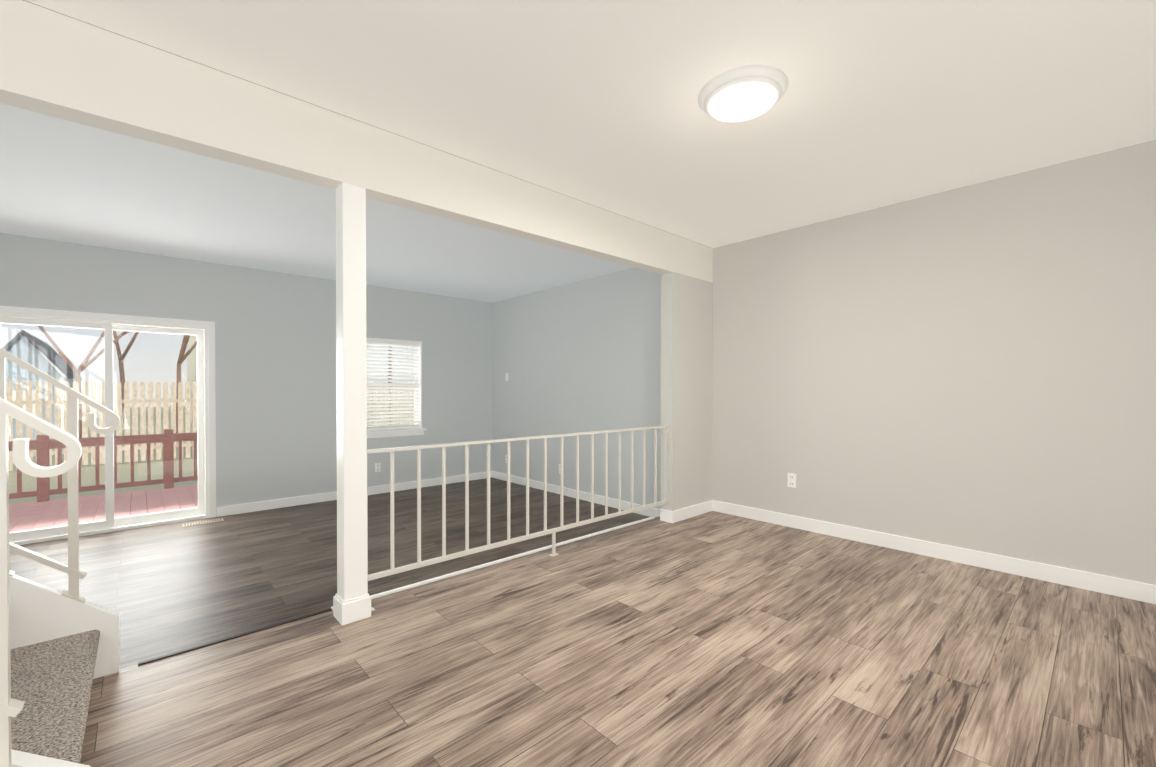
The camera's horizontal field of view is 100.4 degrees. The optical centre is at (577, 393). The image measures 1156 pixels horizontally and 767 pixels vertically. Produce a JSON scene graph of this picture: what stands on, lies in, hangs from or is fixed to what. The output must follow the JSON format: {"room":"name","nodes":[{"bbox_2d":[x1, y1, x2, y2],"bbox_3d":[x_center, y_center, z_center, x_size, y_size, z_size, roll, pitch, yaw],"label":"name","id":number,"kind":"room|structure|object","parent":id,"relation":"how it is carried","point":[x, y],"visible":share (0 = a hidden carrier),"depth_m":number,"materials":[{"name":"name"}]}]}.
{"room":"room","nodes":[
{"label":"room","id":0,"kind":"room"},
{"bbox_2d":[0,0,21,107],"bbox_3d":[-2.811,-1.888,0.836,2.409,1.780,0.120,0,1,-42],"label":"wall","id":1,"kind":"structure","parent":0,"point":[8,95],"depth_m":1.60,"materials":[{"name":"white paint"}]},
{"bbox_2d":[23,0,710,247],"bbox_3d":[-0.313,-1.334,3.040,4.244,0.002,0.002,0,1,-42],"label":"trim","id":2,"kind":"structure","parent":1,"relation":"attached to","point":[313,104],"depth_m":2.14,"materials":[{"name":"beige"}]},
{"bbox_2d":[0,233,491,516],"bbox_3d":[-3.749,0.094,5.136,6.804,2.890,0.150,0,1,-42],"label":"wall","id":3,"kind":"structure","parent":0,"point":[275,383],"depth_m":5.40,"materials":[{"name":"grey paint"}]},
{"bbox_2d":[0,306,215,544],"bbox_3d":[-4.406,0.278,4.526,1.590,2.030,0.165,0,1,-42],"label":"sliding glass door","id":4,"kind":"structure","parent":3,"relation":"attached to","point":[204,331],"depth_m":4.60,"materials":[{"name":"white"}]},
{"bbox_2d":[217,471,491,516],"bbox_3d":[-2.537,1.231,6.140,3.325,0.100,0.013,0,1,-42],"label":"baseboard","id":5,"kind":"structure","parent":3,"relation":"attached to","point":[309,499],"depth_m":5.66,"materials":[{"name":"white wood"}]},
{"bbox_2d":[375,463,380,471],"bbox_3d":[-2.549,0.946,6.131,0.070,0.115,0.008,0,1,-42],"label":"outlet","id":6,"kind":"object","parent":3,"relation":"attached to","point":[377,467],"visible":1,"depth_m":6.13,"materials":[{"name":"white plastic"}]},
{"bbox_2d":[366,337,426,437],"bbox_3d":[-2.467,-0.068,6.271,0.950,1.265,0.200,0,1,-42],"label":"window","id":7,"kind":"structure","parent":3,"relation":"in","point":[390,431],"depth_m":6.32,"materials":[{"name":"white plastic"}]},
{"bbox_2d":[10,478,648,668],"bbox_3d":[-2.549,1.425,3.722,6.654,0.250,3.570,0,1,-42],"label":"floor","id":8,"kind":"structure","parent":0,"point":[163,589],"depth_m":3.83,"materials":[{"name":"brown wood"}]},
{"bbox_2d":[182,518,223,526],"bbox_3d":[-3.730,1.289,4.796,0.320,0.006,0.110,0,1,-42],"label":"floor vent","id":9,"kind":"object","parent":8,"relation":"in","point":[202,522],"visible":1,"depth_m":4.79,"materials":[{"name":"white metal"}]},
{"bbox_2d":[15,0,712,282],"bbox_3d":[-0.355,-1.175,3.086,4.245,0.319,0.120,0,1,-42],"label":"header beam","id":10,"kind":"structure","parent":0,"point":[72,69],"depth_m":2.14,"materials":[{"name":"white paint"}]},
{"bbox_2d":[0,0,1155,301],"bbox_3d":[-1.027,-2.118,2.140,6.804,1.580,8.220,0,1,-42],"label":"ceiling","id":11,"kind":"structure","parent":0,"point":[878,104],"depth_m":2.31,"materials":[{"name":"white paint"}]},
{"bbox_2d":[698,65,788,121],"bbox_3d":[0.727,-1.293,2.136,0.380,0.070,0.380,0,1,-42],"label":"ceiling light fixture","id":12,"kind":"object","parent":11,"relation":"attached to","point":[742,93],"visible":1,"depth_m":2.06,"materials":[{"name":"white"}]},
{"bbox_2d":[80,511,1155,766],"bbox_3d":[0.173,1.348,0.743,6.654,0.450,4.500,0,1,-42],"label":"floor","id":13,"kind":"structure","parent":0,"point":[714,639],"depth_m":1.92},
{"bbox_2d":[11,749,90,766],"bbox_3d":[-1.828,0.310,0.558,1.762,1.627,0.202,0,1,-42],"label":"stair stringer","id":14,"kind":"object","parent":13,"relation":"on","point":[22,759],"depth_m":1.15,"materials":[{"name":"white paint"}]},
{"bbox_2d":[0,397,81,766],"bbox_3d":[-1.818,-0.212,0.571,1.711,2.157,0.046,0,1,-42],"label":"stair railing","id":15,"kind":"object","parent":14,"relation":"on","point":[10,707],"visible":1,"depth_m":1.07,"materials":[{"name":"white metal"}]},
{"bbox_2d":[10,630,99,763],"bbox_3d":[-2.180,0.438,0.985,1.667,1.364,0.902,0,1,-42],"label":"stair tread","id":16,"kind":"object","parent":13,"relation":"on","point":[51,683],"visible":0.83,"depth_m":1.48,"materials":[{"name":"grey carpet"}]},
{"bbox_2d":[10,574,119,678],"bbox_3d":[-2.506,0.261,1.325,1.795,1.712,0.040,0,1,-42],"label":"stair stringer","id":17,"kind":"object","parent":13,"relation":"on","point":[39,612],"visible":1,"depth_m":1.81,"materials":[{"name":"white paint"}]},
{"bbox_2d":[0,348,119,602],"bbox_3d":[-2.487,-0.270,1.338,1.759,2.164,0.043,0,1,-42],"label":"stair railing","id":18,"kind":"object","parent":17,"relation":"on","point":[73,571],"visible":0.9,"depth_m":1.83,"materials":[{"name":"white metal"}]},
{"bbox_2d":[336,182,366,600],"bbox_3d":[-1.122,0.050,2.387,0.110,2.121,0.110,0,1,-42],"label":"post","id":19,"kind":"object","parent":13,"relation":"on","point":[351,386],"visible":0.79,"depth_m":2.35,"materials":[{"name":"white"}]},
{"bbox_2d":[333,593,370,625],"bbox_3d":[-1.122,1.054,2.395,0.138,0.112,0.138,0,1,-42],"label":"baseboard","id":20,"kind":"structure","parent":19,"relation":"attached to","point":[345,612],"depth_m":2.35,"materials":[{"name":"white wood"}]},
{"bbox_2d":[138,517,653,665],"bbox_3d":[-0.571,1.198,3.098,3.335,0.212,0.026,0,1,-42],"label":"trim","id":21,"kind":"structure","parent":13,"relation":"on","point":[381,594],"depth_m":2.77,"materials":[{"name":"grey wood"}]},
{"bbox_2d":[367,425,668,611],"bbox_3d":[-0.165,0.692,3.274,2.491,0.818,0.060,0,1,-42],"label":"guard railing","id":22,"kind":"object","parent":13,"relation":"on","point":[392,570],"visible":0.92,"depth_m":3.06,"materials":[{"name":"white metal"}]},
{"bbox_2d":[661,272,712,510],"bbox_3d":[0.984,0.135,4.319,0.619,2.321,0.120,0,1,-42],"label":"wall","id":23,"kind":"structure","parent":0,"point":[686,360],"depth_m":4.21,"materials":[{"name":"grey paint"}]},
{"bbox_2d":[668,500,711,522],"bbox_3d":[1.018,1.045,4.269,0.618,0.100,0.016,0,1,-42],"label":"baseboard","id":24,"kind":"structure","parent":23,"relation":"attached to","point":[698,509],"depth_m":4.22,"materials":[{"name":"white wood"}]},
{"bbox_2d":[492,140,1155,584],"bbox_3d":[1.429,0.099,4.401,0.150,2.890,8.220,0,1,-42],"label":"wall","id":25,"kind":"structure","parent":0,"point":[972,366],"depth_m":3.30,"materials":[{"name":"grey paint"}]},
{"bbox_2d":[492,471,659,516],"bbox_3d":[-0.069,1.232,5.927,0.016,0.100,3.660,0,1,-42],"label":"baseboard","id":26,"kind":"structure","parent":25,"relation":"attached to","point":[651,512],"depth_m":5.82,"materials":[{"name":"white wood"}]},
{"bbox_2d":[787,473,795,487],"bbox_3d":[1.749,0.713,3.939,0.008,0.115,0.070,0,1,-42],"label":"outlet","id":27,"kind":"object","parent":25,"relation":"attached to","point":[791,479],"visible":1,"depth_m":3.94,"materials":[{"name":"white plastic"}]},
{"bbox_2d":[712,500,1155,603],"bbox_3d":[2.160,1.051,3.487,0.014,0.100,2.707,0,1,-42],"label":"baseboard","id":28,"kind":"structure","parent":25,"relation":"attached to","point":[1126,588],"depth_m":3.11,"materials":[{"name":"white wood"}]},
{"label":"outside","id":29,"kind":"structure","parent":0,"visible":0},
{"bbox_2d":[9,403,411,503],"bbox_3d":[-25.785,1.705,28.075,80.000,0.050,63.330,0,1,-42],"label":"grass lawn","id":30,"kind":"structure","parent":29,"point":[154,469],"depth_m":11.15,"materials":[{"name":"green plant"}]},
{"bbox_2d":[2,330,81,439],"bbox_3d":[-19.804,-0.149,17.623,1.990,3.819,5.750,0,1,-42],"label":"house","id":31,"kind":"structure","parent":30,"relation":"on","point":[22,338],"depth_m":15.83,"materials":[{"name":"white wood"}]},
{"bbox_2d":[9,484,197,532],"bbox_3d":[-5.798,1.585,4.941,5.500,0.550,2.290,0,1,-42],"label":"deck","id":32,"kind":"object","parent":30,"relation":"on","point":[131,509],"depth_m":5.55,"materials":[{"name":"red wood"}]},
{"bbox_2d":[9,429,197,501],"bbox_3d":[-6.530,0.903,5.736,5.476,0.799,0.096,0,1,-42],"label":"deck railing","id":33,"kind":"object","parent":32,"relation":"on","point":[132,440],"depth_m":6.19,"materials":[{"name":"red wood"}]},
{"bbox_2d":[187,335,196,423],"bbox_3d":[-18.200,-2.112,28.861,8.300,7.569,7.300,0,1,-42],"label":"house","id":34,"kind":"structure","parent":30,"relation":"on","point":[190,363],"depth_m":26.62,"materials":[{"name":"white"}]},
{"bbox_2d":[6,381,413,470],"bbox_3d":[-12.885,0.762,11.023,32.050,2.100,0.160,0,1,-42],"label":"fence","id":35,"kind":"object","parent":30,"relation":"on","point":[38,389],"depth_m":12.22,"materials":[{"name":"beige wood"}]},
{"bbox_2d":[37,325,391,459],"bbox_3d":[-13.646,-4.745,18.162,23.986,12.948,15.873,0,1,-42],"label":"trees","id":36,"kind":"object","parent":30,"relation":"on","point":[120,358],"depth_m":17.44,"materials":[{"name":"brown plant"}]}
]}

